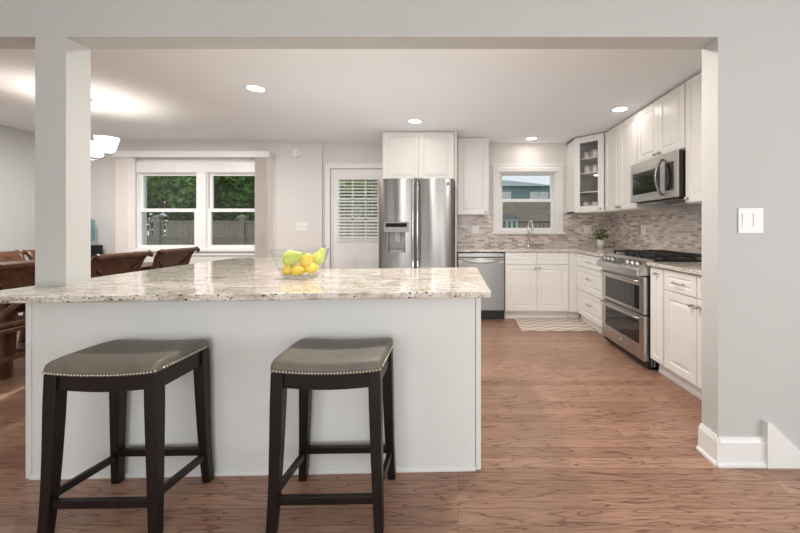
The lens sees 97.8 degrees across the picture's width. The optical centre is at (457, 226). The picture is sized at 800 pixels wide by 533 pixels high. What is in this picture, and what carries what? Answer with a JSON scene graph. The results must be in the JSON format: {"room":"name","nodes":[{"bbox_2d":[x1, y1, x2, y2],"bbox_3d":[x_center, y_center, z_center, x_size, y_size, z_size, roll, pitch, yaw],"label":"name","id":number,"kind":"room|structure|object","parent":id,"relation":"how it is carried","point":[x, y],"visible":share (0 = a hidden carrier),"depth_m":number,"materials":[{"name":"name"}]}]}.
{"room":"kitchen","nodes":[
{"label":"kitchen","id":0,"kind":"room"},
{"bbox_2d":[0,125,34,312],"bbox_3d":[-5.580,-0.015,0.990,0.100,2.440,8.380,0,0,0],"label":"wall","id":1,"kind":"structure","parent":0,"point":[17,146],"depth_m":4.32,"materials":[{"name":"grey paint"}]},
{"bbox_2d":[91,142,566,268],"bbox_3d":[-1.635,-0.015,5.115,7.790,2.440,0.170,0,0,0],"label":"wall","id":2,"kind":"structure","parent":0,"point":[298,182],"depth_m":5.03,"materials":[{"name":"paint"}]},
{"bbox_2d":[133,162,254,255],"bbox_3d":[-3.752,-0.265,5.050,2.015,1.360,0.140,0,0,0],"label":"window","id":3,"kind":"structure","parent":2,"relation":"in","point":[204,209],"depth_m":5.01,"materials":[{"name":"white paint"}]},
{"bbox_2d":[112,151,272,257],"bbox_3d":[-3.806,-0.310,4.962,2.247,1.550,0.093,0,0,0],"label":"curtain","id":4,"kind":"object","parent":3,"relation":"attached to","point":[124,160],"visible":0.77,"depth_m":4.94,"materials":[{"name":"white fabric"}]},
{"bbox_2d":[291,148,300,156],"bbox_3d":[-2.360,-1.080,5.009,0.132,0.132,0.042,0,0,0],"label":"smoke detector","id":5,"kind":"object","parent":2,"relation":"attached to","point":[295,152],"visible":1,"depth_m":5.00,"materials":[{"name":"white plastic"}]},
{"bbox_2d":[296,222,307,230],"bbox_3d":[-2.270,-0.007,5.020,0.170,0.125,0.020,0,0,0],"label":"light switch","id":6,"kind":"object","parent":2,"relation":"attached to","point":[300,226],"visible":1,"depth_m":5.02,"materials":[{"name":"white plastic"}]},
{"bbox_2d":[324,163,382,268],"bbox_3d":[-1.470,0.134,5.096,0.980,2.143,0.088,0,0,0],"label":"door","id":7,"kind":"structure","parent":2,"relation":"in","point":[352,253],"depth_m":5.09,"materials":[{"name":"white paint"}]},
{"bbox_2d":[337,180,378,237],"bbox_3d":[-1.470,-0.275,5.075,0.610,0.880,0.026,0,0,0],"label":"blind","id":8,"kind":"object","parent":7,"relation":"attached to","point":[344,219],"depth_m":5.07,"materials":[{"name":"white plastic"}]},
{"bbox_2d":[383,132,454,185],"bbox_3d":[-0.507,-0.913,4.738,0.935,0.637,0.664,0,0,0],"label":"upper cabinet","id":9,"kind":"object","parent":2,"relation":"attached to","point":[406,155],"visible":0.87,"depth_m":4.44,"materials":[{"name":"white paint"}]},
{"bbox_2d":[457,138,488,214],"bbox_3d":[0.206,-0.701,4.887,0.437,1.062,0.382,0,0,0],"label":"upper cabinet","id":10,"kind":"object","parent":2,"relation":"attached to","point":[472,153],"visible":1,"depth_m":4.73,"materials":[{"name":"white paint"}]},
{"bbox_2d":[491,164,565,233],"bbox_3d":[1.031,-0.409,5.093,1.082,1.032,0.195,0,0,0],"label":"window","id":11,"kind":"structure","parent":2,"relation":"in","point":[555,171],"depth_m":5.06,"materials":[{"name":"white paint"}]},
{"bbox_2d":[457,214,610,246],"bbox_3d":[1.119,0.049,5.076,2.265,0.485,0.008,0,0,0],"label":"tile backsplash","id":12,"kind":"structure","parent":2,"relation":"attached to","point":[573,224],"depth_m":5.07,"materials":[{"name":"tile"}]},
{"bbox_2d":[471,226,478,233],"bbox_3d":[0.255,0.040,5.068,0.115,0.115,0.008,0,0,0],"label":"power outlet","id":13,"kind":"object","parent":12,"relation":"attached to","point":[474,229],"visible":1,"depth_m":5.07,"materials":[{"name":"white plastic"}]},
{"bbox_2d":[583,225,590,232],"bbox_3d":[1.900,0.035,5.068,0.115,0.115,0.008,0,0,0],"label":"power outlet","id":14,"kind":"object","parent":12,"relation":"attached to","point":[586,228],"visible":1,"depth_m":5.07,"materials":[{"name":"white plastic"}]},
{"bbox_2d":[567,132,625,213],"bbox_3d":[1.927,-0.709,4.762,0.663,1.027,0.633,0,0,0],"label":"upper cabinet","id":15,"kind":"object","parent":2,"relation":"attached to","point":[578,191],"visible":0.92,"depth_m":4.78,"materials":[{"name":"white paint"}]},
{"bbox_2d":[583,152,591,157],"bbox_3d":[1.771,-0.977,4.729,0.080,0.085,0.103,0,0,-24],"label":"mug","id":16,"kind":"object","parent":15,"relation":"on","point":[586,154],"visible":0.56,"depth_m":4.71,"materials":[{"name":"white ceramic"}]},
{"bbox_2d":[584,166,592,172],"bbox_3d":[1.777,-0.782,4.711,0.106,0.095,0.084,0,0,2],"label":"mug","id":17,"kind":"object","parent":15,"relation":"on","point":[587,169],"visible":0.77,"depth_m":4.68,"materials":[{"name":"ceramic"}]},
{"bbox_2d":[580,155,604,163],"bbox_3d":[1.933,-0.927,4.768,0.625,0.014,0.595,0,0,0],"label":"shelf","id":18,"kind":"object","parent":15,"relation":"attached to","point":[591,160],"depth_m":4.77,"materials":[{"name":"white paint"}]},
{"bbox_2d":[580,171,604,177],"bbox_3d":[1.933,-0.727,4.768,0.625,0.014,0.595,0,0,0],"label":"shelf","id":19,"kind":"object","parent":15,"relation":"attached to","point":[590,174],"depth_m":4.73,"materials":[{"name":"white paint"}]},
{"bbox_2d":[580,190,604,194],"bbox_3d":[1.933,-0.472,4.768,0.625,0.014,0.595,0,0,0],"label":"shelf","id":20,"kind":"object","parent":15,"relation":"attached to","point":[599,191],"depth_m":4.65,"materials":[{"name":"white paint"}]},
{"bbox_2d":[590,149,597,156],"bbox_3d":[1.850,-0.985,4.646,0.090,0.100,0.111,0,0,-28],"label":"mug","id":21,"kind":"object","parent":15,"relation":"on","point":[594,152],"visible":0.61,"depth_m":4.61,"materials":[{"name":"white ceramic"}]},
{"bbox_2d":[591,165,597,171],"bbox_3d":[1.840,-0.782,4.629,0.106,0.095,0.084,0,0,13],"label":"mug","id":22,"kind":"object","parent":15,"relation":"on","point":[595,167],"visible":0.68,"depth_m":4.59,"materials":[{"name":"ceramic"}]},
{"bbox_2d":[0,49,701,142],"bbox_3d":[-0.965,-1.265,0.940,9.330,0.060,8.480,0,0,0],"label":"ceiling","id":23,"kind":"structure","parent":0,"point":[138,95],"depth_m":3.10,"materials":[{"name":"paint"}]},
{"bbox_2d":[91,98,119,161],"bbox_3d":[-3.501,-0.930,3.294,0.501,0.610,0.544,0,0,0],"label":"chandelier","id":24,"kind":"object","parent":23,"relation":"hanging from","point":[103,146],"visible":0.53,"depth_m":3.27,"materials":[{"name":"white glass"}]},
{"bbox_2d":[244,84,266,92],"bbox_3d":[-1.800,-1.232,3.070,0.184,0.007,0.184,0,0,0],"label":"recessed light","id":25,"kind":"object","parent":23,"relation":"in","point":[251,87],"visible":1,"depth_m":3.07,"materials":[{"name":"white plastic"}]},
{"bbox_2d":[407,119,422,123],"bbox_3d":[-0.500,-1.232,4.020,0.184,0.007,0.184,0,0,0],"label":"recessed light","id":26,"kind":"object","parent":23,"relation":"in","point":[413,121],"visible":1,"depth_m":4.02,"materials":[{"name":"white plastic"}]},
{"bbox_2d":[525,137,537,139],"bbox_3d":[1.025,-1.232,4.800,0.184,0.007,0.184,0,0,0],"label":"recessed light","id":27,"kind":"object","parent":23,"relation":"in","point":[526,138],"visible":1,"depth_m":4.80,"materials":[{"name":"white plastic"}]},
{"bbox_2d":[610,106,629,111],"bbox_3d":[1.695,-1.232,3.610,0.184,0.007,0.184,0,0,0],"label":"recessed light","id":28,"kind":"object","parent":23,"relation":"in","point":[619,108],"visible":1,"depth_m":3.61,"materials":[{"name":"white plastic"}]},
{"bbox_2d":[0,0,799,449],"bbox_3d":[-0.965,-0.015,1.813,9.130,2.440,0.118,0,0,0],"label":"wall","id":29,"kind":"structure","parent":0,"point":[750,48],"depth_m":1.75,"materials":[{"name":"grey paint"}]},
{"bbox_2d":[696,423,766,467],"bbox_3d":[1.420,1.134,1.798,0.256,0.142,0.148,0,0,0],"label":"baseboard","id":30,"kind":"structure","parent":29,"relation":"attached to","point":[721,451],"depth_m":1.74,"materials":[{"name":"white paint"}]},
{"bbox_2d":[738,208,762,233],"bbox_3d":[1.484,-0.032,1.748,0.128,0.130,0.012,0,0,0],"label":"light switch","id":31,"kind":"object","parent":29,"relation":"attached to","point":[750,220],"visible":1,"depth_m":1.75,"materials":[{"name":"white plastic"}]},
{"bbox_2d":[762,419,799,468],"bbox_3d":[1.673,1.091,1.737,0.255,0.229,0.034,0,0,0],"label":"trim","id":32,"kind":"structure","parent":29,"relation":"attached to","point":[780,452],"depth_m":1.72,"materials":[{"name":"white paint"}]},
{"bbox_2d":[0,314,799,532],"bbox_3d":[-0.965,1.235,0.940,9.330,0.060,8.480,0,0,0],"label":"floor","id":33,"kind":"structure","parent":0,"point":[578,435],"depth_m":1.65,"materials":[{"name":"brown wood"}]},
{"bbox_2d":[0,250,25,353],"bbox_3d":[-4.410,0.723,3.400,0.606,0.964,0.555,0,0,0],"label":"dining chair","id":34,"kind":"object","parent":33,"relation":"on","point":[5,256],"visible":0.2,"depth_m":3.55,"materials":[{"name":"brown leather"}]},
{"bbox_2d":[0,260,34,363],"bbox_3d":[-3.490,0.723,2.655,0.606,0.964,0.555,0,0,0],"label":"dining chair","id":35,"kind":"object","parent":33,"relation":"on","point":[16,274],"visible":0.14,"depth_m":2.60,"materials":[{"name":"brown leather"}]},
{"bbox_2d":[21,250,34,259],"bbox_3d":[-4.410,0.723,3.970,0.606,0.964,0.555,0,0,0],"label":"dining chair","id":36,"kind":"object","parent":33,"relation":"on","point":[30,254],"visible":0.12,"depth_m":3.71,"materials":[{"name":"brown leather"}]},
{"bbox_2d":[0,262,152,379],"bbox_3d":[-3.870,0.825,3.500,0.720,0.760,1.720,0,0,0],"label":"dining table","id":37,"kind":"object","parent":33,"relation":"on","point":[6,340],"visible":0.12,"depth_m":2.73,"materials":[{"name":"brown wood"}]},
{"bbox_2d":[91,219,102,257],"bbox_3d":[-5.235,0.542,4.793,0.300,1.325,0.315,0,0,0],"label":"water cooler","id":38,"kind":"object","parent":33,"relation":"on","point":[95,249],"visible":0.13,"depth_m":4.86,"materials":[{"name":"black plastic"}]},
{"bbox_2d":[91,250,153,277],"bbox_3d":[-3.505,0.723,3.370,0.606,0.964,0.555,0,0,0],"label":"dining chair","id":39,"kind":"object","parent":33,"relation":"on","point":[117,263],"visible":0.23,"depth_m":3.34,"materials":[{"name":"brown leather"}]},
{"bbox_2d":[37,339,213,532],"bbox_3d":[-1.395,0.863,1.490,0.457,0.684,0.325,0,0,-1],"label":"bar stool","id":40,"kind":"object","parent":33,"relation":"on","point":[116,367],"visible":1,"depth_m":1.36,"materials":[{"name":"black wood"}]},
{"bbox_2d":[151,246,199,268],"bbox_3d":[-3.545,0.723,4.080,0.606,0.964,0.555,0,0,0],"label":"dining chair","id":41,"kind":"object","parent":33,"relation":"on","point":[163,258],"visible":0.3,"depth_m":4.04,"materials":[{"name":"brown leather"}]},
{"bbox_2d":[26,298,480,479],"bbox_3d":[-1.001,0.770,2.516,2.185,0.870,1.688,0,0,-2],"label":"kitchen island","id":42,"kind":"object","parent":33,"relation":"on","point":[437,341],"visible":0.61,"depth_m":1.69,"materials":[{"name":"grey paint"}]},
{"bbox_2d":[0,258,490,302],"bbox_3d":[-1.020,0.319,2.460,2.354,0.031,1.940,0,0,0],"label":"island countertop","id":43,"kind":"structure","parent":42,"relation":"on","point":[233,279],"depth_m":1.76,"materials":[{"name":"stone"}]},
{"bbox_2d":[35,37,90,286],"bbox_3d":[-2.071,-0.332,1.813,0.157,1.269,0.118,0,0,0],"label":"column","id":44,"kind":"structure","parent":43,"relation":"on","point":[62,64],"depth_m":1.75,"materials":[{"name":"grey paint"}]},
{"bbox_2d":[270,247,329,278],"bbox_3d":[-0.945,0.217,2.075,0.327,0.170,0.327,0,0,0],"label":"fruit bowl","id":45,"kind":"object","parent":43,"relation":"on","point":[297,277],"visible":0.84,"depth_m":2.03,"materials":[{"name":"clear glass"}]},
{"bbox_2d":[282,265,292,275],"bbox_3d":[-1.000,0.253,2.029,0.073,0.067,0.073,0,0,16],"label":"lemon","id":46,"kind":"object","parent":45,"relation":"in","point":[286,269],"visible":0.93,"depth_m":2.00,"materials":[{"name":"yellow food"}]},
{"bbox_2d":[282,250,305,265],"bbox_3d":[-0.968,0.183,2.019,0.148,0.092,0.093,0,0,44],"label":"pear","id":47,"kind":"object","parent":46,"relation":"on","point":[291,257],"visible":0.99,"depth_m":2.00,"materials":[{"name":"green food"}]},
{"bbox_2d":[291,265,304,275],"bbox_3d":[-0.935,0.253,2.013,0.073,0.066,0.073,0,0,-32],"label":"lemon","id":48,"kind":"object","parent":45,"relation":"in","point":[297,270],"visible":0.93,"depth_m":1.99,"materials":[{"name":"yellow food"}]},
{"bbox_2d":[304,263,318,273],"bbox_3d":[-0.875,0.245,2.055,0.073,0.067,0.073,0,0,3],"label":"lemon","id":49,"kind":"object","parent":45,"relation":"in","point":[311,268],"visible":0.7,"depth_m":2.03,"materials":[{"name":"yellow food"}]},
{"bbox_2d":[299,253,312,266],"bbox_3d":[-0.900,0.195,2.040,0.079,0.080,0.077,0,0,-16],"label":"lemon","id":50,"kind":"object","parent":49,"relation":"on","point":[307,259],"visible":0.87,"depth_m":2.01,"materials":[{"name":"yellow food"}]},
{"bbox_2d":[312,245,325,264],"bbox_3d":[-0.854,0.170,2.109,0.076,0.121,0.076,0,0,29],"label":"pear","id":51,"kind":"object","parent":45,"relation":"in","point":[319,256],"visible":0.91,"depth_m":2.09,"materials":[{"name":"green food"}]},
{"bbox_2d":[266,338,395,532],"bbox_3d":[-0.525,0.863,1.508,0.457,0.684,0.325,0,0,-1],"label":"bar stool","id":52,"kind":"object","parent":33,"relation":"on","point":[309,364],"visible":1,"depth_m":1.37,"materials":[{"name":"black wood"}]},
{"bbox_2d":[379,179,454,267],"bbox_3d":[-0.497,0.316,4.417,0.904,1.778,0.766,0,0,0],"label":"fridge","id":53,"kind":"object","parent":33,"relation":"on","point":[417,216],"visible":0.73,"depth_m":4.09,"materials":[{"name":"metal"}]},
{"bbox_2d":[455,130,456,267],"bbox_3d":[-0.026,-0.012,4.720,0.020,2.434,0.719,0,0,0],"label":"panel","id":54,"kind":"object","parent":33,"relation":"on","point":[455,130],"visible":0.64,"depth_m":4.36,"materials":[{"name":"white paint"}]},
{"bbox_2d":[458,252,503,318],"bbox_3d":[0.300,0.766,4.746,0.604,0.878,0.592,0,0,0],"label":"dishwasher","id":55,"kind":"object","parent":33,"relation":"on","point":[490,265],"visible":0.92,"depth_m":4.46,"materials":[{"name":"silver metal"}]},
{"bbox_2d":[504,252,568,318],"bbox_3d":[1.027,0.764,4.758,0.830,0.882,0.643,0,0,0],"label":"base cabinet","id":56,"kind":"object","parent":33,"relation":"on","point":[536,284],"visible":0.98,"depth_m":4.47,"materials":[{"name":"white paint"}]},
{"bbox_2d":[457,247,631,256],"bbox_3d":[1.123,0.306,4.365,2.273,0.030,1.427,0,0,0],"label":"countertop","id":57,"kind":"structure","parent":56,"relation":"on","point":[595,251],"depth_m":4.46,"materials":[{"name":"stone"}]},
{"bbox_2d":[527,220,533,246],"bbox_3d":[1.032,0.098,4.907,0.091,0.387,0.191,0,0,0],"label":"kitchen faucet","id":58,"kind":"object","parent":57,"relation":"on","point":[532,228],"visible":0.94,"depth_m":4.94,"materials":[{"name":"silver metal"}]},
{"bbox_2d":[591,228,610,247],"bbox_3d":[1.979,0.150,4.783,0.234,0.283,0.242,0,0,-30],"label":"potted plant","id":59,"kind":"object","parent":57,"relation":"on","point":[600,243],"visible":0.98,"depth_m":4.77,"materials":[{"name":"green plant"}]},
{"bbox_2d":[515,319,596,330],"bbox_3d":[1.173,1.200,4.235,0.875,0.009,0.500,0,0,0],"label":"rug","id":60,"kind":"object","parent":33,"relation":"on","point":[524,324],"visible":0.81,"depth_m":4.18,"materials":[{"name":"beige fabric"}]},
{"bbox_2d":[567,252,578,317],"bbox_3d":[1.522,0.764,4.520,0.156,0.882,0.070,0,0,0],"label":"cabinet filler","id":61,"kind":"object","parent":33,"relation":"on","point":[572,313],"visible":0.61,"depth_m":4.49,"materials":[{"name":"white paint"}]},
{"bbox_2d":[576,252,602,334],"bbox_3d":[1.828,0.764,4.085,0.653,0.882,0.830,0,0,-3],"label":"base cabinet","id":62,"kind":"object","parent":33,"relation":"on","point":[588,275],"visible":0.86,"depth_m":4.05,"materials":[{"name":"white paint"}]},
{"bbox_2d":[596,249,701,368],"bbox_3d":[1.837,0.720,3.283,0.722,0.970,0.763,0,0,-3],"label":"gas range","id":63,"kind":"object","parent":33,"relation":"on","point":[625,301],"visible":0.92,"depth_m":3.14,"materials":[{"name":"silver metal"}]},
{"bbox_2d":[620,254,701,261],"bbox_3d":[1.910,0.291,3.287,0.567,0.017,0.762,0,0,-3],"label":"cooktop","id":64,"kind":"object","parent":63,"relation":"in","point":[659,259],"depth_m":3.01,"materials":[{"name":"black metal"}]},
{"bbox_2d":[650,266,672,379],"bbox_3d":[1.887,0.764,2.802,0.639,0.882,0.172,0,0,-3],"label":"base cabinet","id":65,"kind":"object","parent":33,"relation":"on","point":[657,289],"visible":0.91,"depth_m":2.77,"materials":[{"name":"white paint"}]},
{"bbox_2d":[664,269,701,399],"bbox_3d":[1.900,0.764,2.364,0.619,0.882,0.700,0,0,-3],"label":"base cabinet","id":66,"kind":"object","parent":33,"relation":"on","point":[683,292],"visible":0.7,"depth_m":2.49,"materials":[{"name":"white paint"}]},
{"bbox_2d":[647,262,701,275],"bbox_3d":[1.916,0.306,2.436,0.686,0.030,0.880,0,0,0],"label":"countertop","id":67,"kind":"structure","parent":66,"relation":"on","point":[687,267],"depth_m":2.61,"materials":[{"name":"stone"}]},
{"bbox_2d":[614,202,693,213],"bbox_3d":[2.310,-0.015,3.526,0.100,2.440,3.308,0,0,0],"label":"wall","id":68,"kind":"structure","parent":0,"point":[684,203],"depth_m":3.52,"materials":[{"name":"paint"}]},
{"bbox_2d":[605,112,670,211],"bbox_3d":[2.060,-0.709,4.051,0.398,1.027,0.794,0,0,0],"label":"upper cabinet","id":69,"kind":"object","parent":68,"relation":"attached to","point":[621,142],"visible":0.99,"depth_m":4.00,"materials":[{"name":"white paint"}]},
{"bbox_2d":[611,204,701,257],"bbox_3d":[2.256,0.038,3.514,0.008,0.506,3.129,0,0,0],"label":"tile backsplash","id":70,"kind":"structure","parent":68,"relation":"attached to","point":[677,228],"depth_m":3.82,"materials":[{"name":"tile"}]},
{"bbox_2d":[641,225,645,234],"bbox_3d":[2.248,0.035,4.180,0.008,0.115,0.115,0,0,0],"label":"power outlet","id":71,"kind":"object","parent":70,"relation":"attached to","point":[643,227],"visible":1,"depth_m":4.17,"materials":[{"name":"white plastic"}]},
{"bbox_2d":[638,82,685,162],"bbox_3d":[2.060,-0.939,3.267,0.398,0.567,0.762,0,0,0],"label":"upper cabinet","id":72,"kind":"object","parent":68,"relation":"attached to","point":[661,124],"visible":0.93,"depth_m":3.19,"materials":[{"name":"white paint"}]},
{"bbox_2d":[631,150,685,203],"bbox_3d":[1.997,-0.443,3.267,0.506,0.409,0.757,0,0,0],"label":"microwave","id":73,"kind":"object","parent":72,"relation":"attached to","point":[661,179],"visible":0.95,"depth_m":3.09,"materials":[{"name":"silver metal"}]},
{"bbox_2d":[683,72,701,203],"bbox_3d":[2.060,-0.709,2.701,0.398,1.027,0.358,0,0,0],"label":"upper cabinet","id":74,"kind":"object","parent":68,"relation":"attached to","point":[693,85],"visible":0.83,"depth_m":2.77,"materials":[{"name":"white paint"}]},
{"label":"outside","id":75,"kind":"structure","parent":0,"visible":0},
{"bbox_3d":[0.000,1.705,25.190,60.000,0.100,39.620,0,0,0],"label":"ground","id":76,"kind":"structure","parent":75,"visible":0},
{"bbox_2d":[147,212,164,234],"bbox_3d":[-14.253,-1.603,13.476,4.678,6.522,3.669,0,0,7],"label":"tree","id":77,"kind":"object","parent":76,"relation":"on","point":[150,212],"visible":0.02,"depth_m":14.30,"materials":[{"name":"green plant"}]},
{"bbox_2d":[147,176,219,220],"bbox_3d":[-11.188,-1.263,12.035,4.354,5.845,3.236,0,0,0],"label":"tree","id":78,"kind":"object","parent":76,"relation":"on","point":[153,202],"visible":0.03,"depth_m":12.25,"materials":[{"name":"green plant"}]},
{"bbox_2d":[147,176,254,220],"bbox_3d":[-7.866,-1.018,12.027,4.242,5.354,3.006,0,0,-3],"label":"tree","id":79,"kind":"object","parent":76,"relation":"on","point":[233,192],"visible":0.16,"depth_m":11.44,"materials":[{"name":"green plant"}]},
{"bbox_2d":[163,199,249,234],"bbox_3d":[-10.330,-1.486,15.169,5.671,6.288,5.199,0,0,-5],"label":"tree","id":80,"kind":"object","parent":76,"relation":"on","point":[220,213],"visible":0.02,"depth_m":14.29,"materials":[{"name":"green plant"}]},
{"bbox_2d":[147,215,377,244],"bbox_3d":[-7.383,0.665,9.210,12.014,1.980,0.160,0,0,0],"label":"fence","id":81,"kind":"object","parent":76,"relation":"on","point":[241,232],"visible":0.17,"depth_m":9.20,"materials":[{"name":"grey wood"}]},
{"bbox_2d":[340,180,377,216],"bbox_3d":[-3.635,-0.656,10.480,3.800,4.632,2.628,0,0,0],"label":"tree","id":82,"kind":"object","parent":76,"relation":"on","point":[340,180],"visible":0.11,"depth_m":9.73,"materials":[{"name":"green plant"}]},
{"bbox_2d":[502,213,520,227],"bbox_3d":[1.940,0.545,14.600,1.220,2.220,1.500,0,0,0],"label":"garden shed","id":83,"kind":"object","parent":76,"relation":"on","point":[509,220],"visible":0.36,"depth_m":14.00,"materials":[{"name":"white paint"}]},
{"bbox_2d":[502,180,549,227],"bbox_3d":[2.050,-0.965,27.475,9.700,5.240,7.650,0,0,0],"label":"house","id":84,"kind":"structure","parent":76,"relation":"on","point":[527,211],"depth_m":24.00,"materials":[{"name":"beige brick"}]},
{"bbox_2d":[518,221,549,227],"bbox_3d":[3.994,0.693,15.600,6.012,1.924,0.040,0,0,0],"label":"metal fence","id":85,"kind":"object","parent":76,"relation":"on","point":[539,222],"visible":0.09,"depth_m":15.58,"materials":[{"name":"grey metal"}]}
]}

